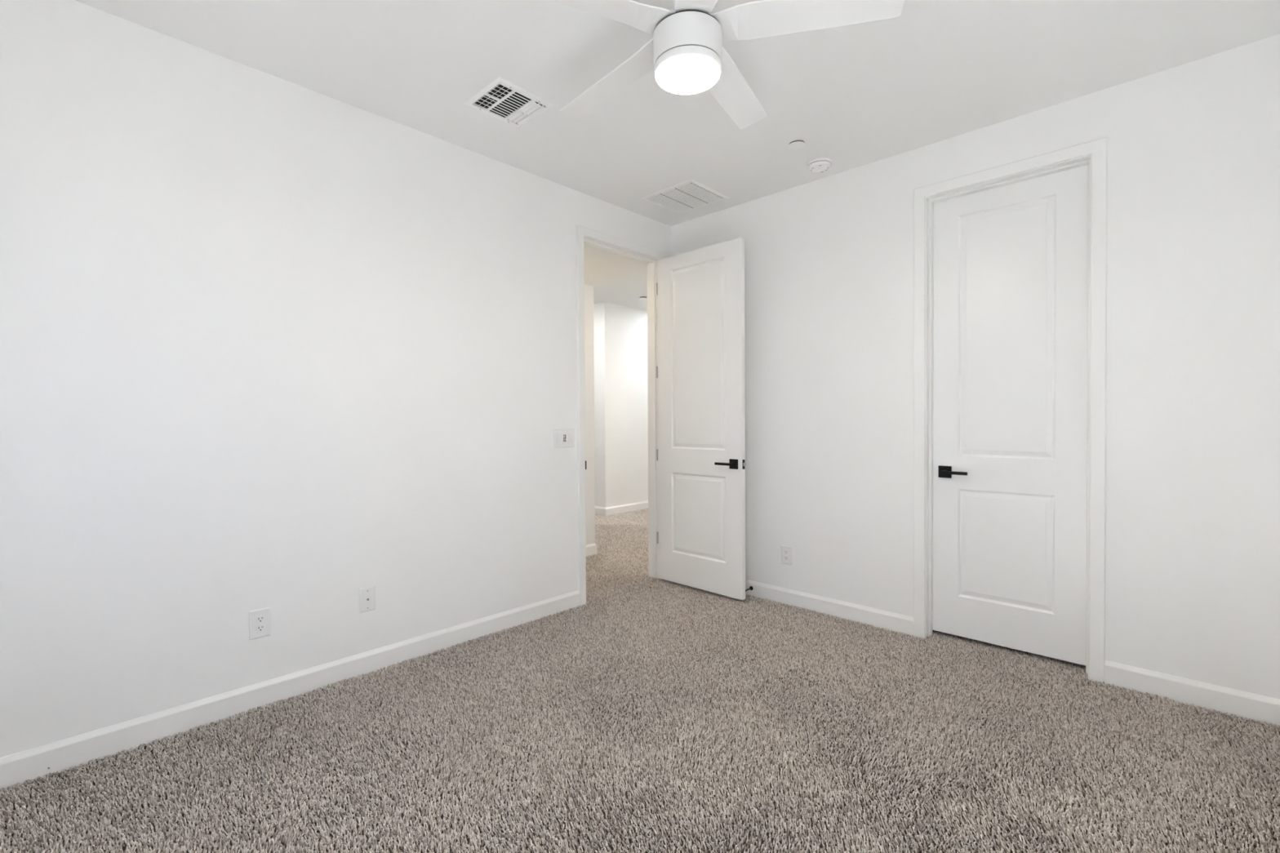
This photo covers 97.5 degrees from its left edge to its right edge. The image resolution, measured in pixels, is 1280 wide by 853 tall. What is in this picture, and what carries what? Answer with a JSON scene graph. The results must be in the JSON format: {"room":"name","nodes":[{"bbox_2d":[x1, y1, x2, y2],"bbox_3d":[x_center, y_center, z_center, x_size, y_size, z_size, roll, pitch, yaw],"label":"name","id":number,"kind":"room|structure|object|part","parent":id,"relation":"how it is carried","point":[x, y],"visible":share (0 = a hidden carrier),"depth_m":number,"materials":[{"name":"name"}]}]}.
{"room":"empty bedroom","nodes":[
{"label":"empty bedroom","id":0,"kind":"room"},
{"bbox_2d":[0,0,671,757],"bbox_3d":[-1.125,-0.194,3.064,0.120,2.906,4.100,0,1,44],"label":"wall","id":1,"kind":"structure","parent":0,"point":[266,340],"depth_m":2.39,"materials":[{"name":"white paint"}]},
{"bbox_2d":[248,606,271,639],"bbox_3d":[-1.644,0.853,2.432,0.009,0.124,0.079,0,1,44],"label":"power outlet","id":2,"kind":"object","parent":1,"relation":"attached to","point":[260,620],"visible":1,"depth_m":2.43,"materials":[{"name":"white plastic"}]},
{"bbox_2d":[255,624,265,631],"bbox_3d":[-1.642,0.873,2.431,0.003,0.028,0.034,0,1,44],"label":"receptacle","id":3,"kind":"object","parent":2,"relation":"attached to","point":[259,628],"depth_m":2.43,"materials":[{"name":"white plastic"}]},
{"bbox_2d":[255,615,265,622],"bbox_3d":[-1.642,0.834,2.430,0.003,0.028,0.034,0,1,44],"label":"receptacle","id":4,"kind":"object","parent":2,"relation":"attached to","point":[259,619],"depth_m":2.43,"materials":[{"name":"white plastic"}]},
{"bbox_2d":[0,590,579,791],"bbox_3d":[-1.402,1.160,2.685,0.014,0.109,2.896,0,1,44],"label":"baseboard","id":5,"kind":"structure","parent":1,"relation":"attached to","point":[20,767],"depth_m":2.37,"materials":[{"name":"white paint"}]},
{"bbox_2d":[359,585,375,613],"bbox_3d":[-1.335,0.848,2.754,0.014,0.120,0.074,0,1,44],"label":"cable jack","id":6,"kind":"object","parent":1,"relation":"attached to","point":[366,594],"visible":1,"depth_m":2.75,"materials":[{"name":"white plastic"}]},
{"bbox_2d":[553,428,573,448],"bbox_3d":[-0.488,0.077,3.639,0.014,0.120,0.166,0,1,44],"label":"light switch","id":7,"kind":"object","parent":1,"relation":"attached to","point":[562,437],"visible":1,"depth_m":3.63,"materials":[{"name":"white plastic"}]},
{"bbox_2d":[576,224,666,606],"bbox_3d":[-0.153,-0.072,4.087,0.152,2.527,0.888,0,1,44],"label":"door frame","id":8,"kind":"structure","parent":1,"relation":"attached to","point":[585,236],"depth_m":4.08,"materials":[{"name":"white paint"}]},
{"bbox_3d":[-0.202,-0.072,4.134,0.017,2.527,0.888,0,1,44],"label":"hall casing","id":9,"kind":"part","parent":8,"relation":"part of","materials":[{"name":"white paint"}]},
{"bbox_2d":[655,236,745,599],"bbox_3d":[0.418,-0.050,4.014,0.785,2.414,0.147,0,1,45],"label":"door","id":10,"kind":"structure","parent":1,"relation":"in","point":[700,452],"depth_m":3.97,"materials":[{"name":"white paint"}]},
{"bbox_3d":[0.559,0.253,3.786,0.133,0.017,0.013,0,1,45],"label":"lever","id":11,"kind":"part","parent":10,"relation":"part of","materials":[{"name":"black metal"}]},
{"bbox_3d":[0.630,0.253,3.779,0.066,0.066,0.010,0,1,45],"label":"handle plate","id":12,"kind":"part","parent":10,"relation":"part of","materials":[{"name":"black metal"}]},
{"bbox_2d":[584,284,595,545],"bbox_3d":[-1.381,-0.207,4.221,0.120,2.906,2.665,0,1,44],"label":"wall","id":13,"kind":"structure","parent":0,"point":[588,290],"depth_m":5.11,"materials":[{"name":"white paint"}]},
{"bbox_2d":[586,542,595,556],"bbox_3d":[-1.326,1.142,4.191,0.014,0.109,2.665,0,1,44],"label":"baseboard","id":14,"kind":"structure","parent":13,"relation":"attached to","point":[590,548],"depth_m":5.11,"materials":[{"name":"white paint"}]},
{"bbox_2d":[583,244,648,285],"bbox_3d":[-1.081,-1.461,3.902,0.983,0.393,2.645,0,1,44],"label":"wall","id":15,"kind":"structure","parent":0,"point":[601,266],"depth_m":4.48,"materials":[{"name":"white paint"}]},
{"bbox_2d":[593,271,647,310],"bbox_3d":[0.193,-1.664,8.069,4.880,0.100,5.155,0,1,44],"label":"ceiling","id":16,"kind":"structure","parent":0,"point":[627,291],"depth_m":6.65,"materials":[{"name":"white paint"}]},
{"bbox_2d":[639,296,647,299],"bbox_3d":[0.041,-1.588,6.958,0.108,0.023,0.108,0,1,44],"label":"sprinkler cover","id":17,"kind":"object","parent":16,"relation":"attached to","point":[642,297],"visible":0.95,"depth_m":6.92,"materials":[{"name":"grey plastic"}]},
{"bbox_2d":[593,302,648,507],"bbox_3d":[-0.120,-0.225,9.433,2.560,2.806,3.645,0,1,44],"label":"wall","id":18,"kind":"structure","parent":0,"point":[620,331],"depth_m":7.43,"materials":[{"name":"white paint"}]},
{"bbox_2d":[595,506,604,515],"bbox_3d":[-1.375,1.095,8.122,2.560,0.109,0.014,0,1,44],"label":"baseboard","id":19,"kind":"structure","parent":18,"relation":"attached to","point":[598,510],"depth_m":7.30,"materials":[{"name":"white paint"}]},
{"bbox_2d":[604,501,648,515],"bbox_3d":[0.814,1.079,8.556,0.014,0.109,3.659,0,1,44],"label":"baseboard","id":20,"kind":"structure","parent":18,"relation":"attached to","point":[640,505],"depth_m":7.50,"materials":[{"name":"white paint"}]},
{"bbox_2d":[0,527,1279,852],"bbox_3d":[0.148,1.199,5.465,8.430,0.050,9.060,0,1,44],"label":"floor","id":21,"kind":"structure","parent":0,"point":[1036,851],"depth_m":1.92,"materials":[{"name":"grey carpet"}]},
{"bbox_2d":[0,507,1279,852],"bbox_3d":[0.038,1.180,4.188,6.847,0.020,7.073,0,1,44],"label":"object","id":22,"kind":"structure","parent":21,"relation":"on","point":[607,527],"depth_m":2.08,"materials":[{"name":"grey carpet"}]},
{"bbox_2d":[75,0,1279,226],"bbox_3d":[0.198,-1.588,1.783,3.550,0.100,4.100,0,1,44],"label":"ceiling","id":23,"kind":"structure","parent":0,"point":[858,95],"depth_m":2.42,"materials":[{"name":"white paint"}]},
{"bbox_2d":[464,76,554,127],"bbox_3d":[-0.625,-1.540,2.691,0.305,0.010,0.305,0,1,44],"label":"ceiling vent","id":24,"kind":"object","parent":23,"relation":"in","point":[502,100],"visible":1,"depth_m":2.68,"materials":[{"name":"white plastic"}]},
{"bbox_2d":[640,178,729,213],"bbox_3d":[0.309,-1.559,3.838,0.435,0.008,0.422,0,1,44],"label":"ceiling vent","id":25,"kind":"object","parent":23,"relation":"in","point":[688,195],"visible":1,"depth_m":3.81,"materials":[{"name":"white plastic"}]},
{"bbox_2d":[550,0,904,128],"bbox_3d":[0.138,-1.339,1.864,1.250,0.401,1.282,0,1,44],"label":"ceiling fan","id":26,"kind":"object","parent":23,"relation":"hanging from","point":[686,55],"visible":1,"depth_m":1.77,"materials":[{"name":"white painted metal"},{"name":"white plastic"},{"name":"frosted glass"}]},
{"bbox_3d":[-0.083,-1.292,2.097,0.132,0.032,0.603,-1,1,-42],"label":"blade","id":27,"kind":"part","parent":26,"relation":"part of","materials":[{"name":"white plastic"}]},
{"bbox_3d":[-0.171,-1.286,1.687,0.603,0.032,0.132,-1,1,-24],"label":"blade","id":28,"kind":"part","parent":26,"relation":"part of","materials":[{"name":"white plastic"}]},
{"bbox_2d":[656,54,719,94],"bbox_3d":[0.156,-1.143,1.833,0.208,0.010,0.208,0,1,44],"label":"diffuser","id":29,"kind":"object","parent":26,"relation":"attached to","point":[682,74],"depth_m":1.81,"materials":[{"name":"white glass"}]},
{"bbox_3d":[0.192,-1.286,1.477,0.132,0.032,0.603,0,1,-6],"label":"blade","id":30,"kind":"part","parent":26,"relation":"part of","materials":[{"name":"white plastic"}]},
{"bbox_3d":[0.334,-1.294,2.140,0.132,0.032,0.603,0,1,30],"label":"blade","id":31,"kind":"part","parent":26,"relation":"part of","materials":[{"name":"white plastic"}]},
{"bbox_3d":[0.504,-1.290,1.757,0.603,0.032,0.132,0,1,12],"label":"blade","id":32,"kind":"part","parent":26,"relation":"part of","materials":[{"name":"white plastic"}]},
{"bbox_2d":[787,140,805,149],"bbox_3d":[0.864,-1.552,3.096,0.093,0.010,0.093,0,1,44],"label":"sprinkler cover","id":33,"kind":"object","parent":23,"relation":"attached to","point":[796,144],"visible":1,"depth_m":3.09,"materials":[{"name":"white plastic"}]},
{"bbox_2d":[807,157,831,173],"bbox_3d":[1.065,-1.542,3.331,0.138,0.039,0.138,0,1,44],"label":"smoke detector","id":34,"kind":"object","parent":23,"relation":"attached to","point":[822,164],"visible":1,"depth_m":3.29,"materials":[{"name":"white plastic"}]},
{"bbox_2d":[671,34,1279,699],"bbox_3d":[1.576,-0.209,3.242,3.550,2.906,0.120,0,1,44],"label":"wall","id":35,"kind":"structure","parent":0,"point":[1193,491],"depth_m":2.55,"materials":[{"name":"white paint"}]},
{"bbox_2d":[781,544,791,564],"bbox_3d":[0.976,0.856,3.741,0.079,0.124,0.009,0,1,44],"label":"power outlet","id":36,"kind":"object","parent":35,"relation":"attached to","point":[786,551],"visible":1,"depth_m":3.74,"materials":[{"name":"white plastic"}]},
{"bbox_2d":[745,579,913,635],"bbox_3d":[0.903,1.136,3.812,1.802,0.109,0.014,0,1,44],"label":"baseboard","id":37,"kind":"structure","parent":35,"relation":"attached to","point":[895,622],"depth_m":3.51,"materials":[{"name":"white paint"}]},
{"bbox_2d":[933,164,1088,665],"bbox_3d":[1.908,-0.052,2.946,0.707,2.429,0.091,0,1,44],"label":"door","id":38,"kind":"structure","parent":35,"relation":"in","point":[1011,261],"depth_m":2.93,"materials":[{"name":"white paint"}]},
{"bbox_3d":[1.709,0.254,3.149,0.066,0.066,0.010,0,1,44],"label":"handle plate","id":39,"kind":"part","parent":38,"relation":"part of","materials":[{"name":"black metal"}]},
{"bbox_3d":[1.718,0.255,3.078,0.133,0.017,0.013,0,1,44],"label":"lever","id":40,"kind":"part","parent":38,"relation":"part of","materials":[{"name":"black metal"}]},
{"bbox_2d":[913,137,1107,684],"bbox_3d":[1.894,-0.069,2.931,0.837,2.530,0.136,0,1,44],"label":"door frame","id":41,"kind":"structure","parent":35,"relation":"attached to","point":[1094,153],"depth_m":2.74,"materials":[{"name":"white paint"}]},
{"bbox_2d":[1104,660,1279,726],"bbox_3d":[2.449,1.146,2.342,0.791,0.109,0.014,0,1,44],"label":"baseboard","id":42,"kind":"structure","parent":35,"relation":"attached to","point":[1252,706],"depth_m":2.40,"materials":[{"name":"white paint"}]}
]}

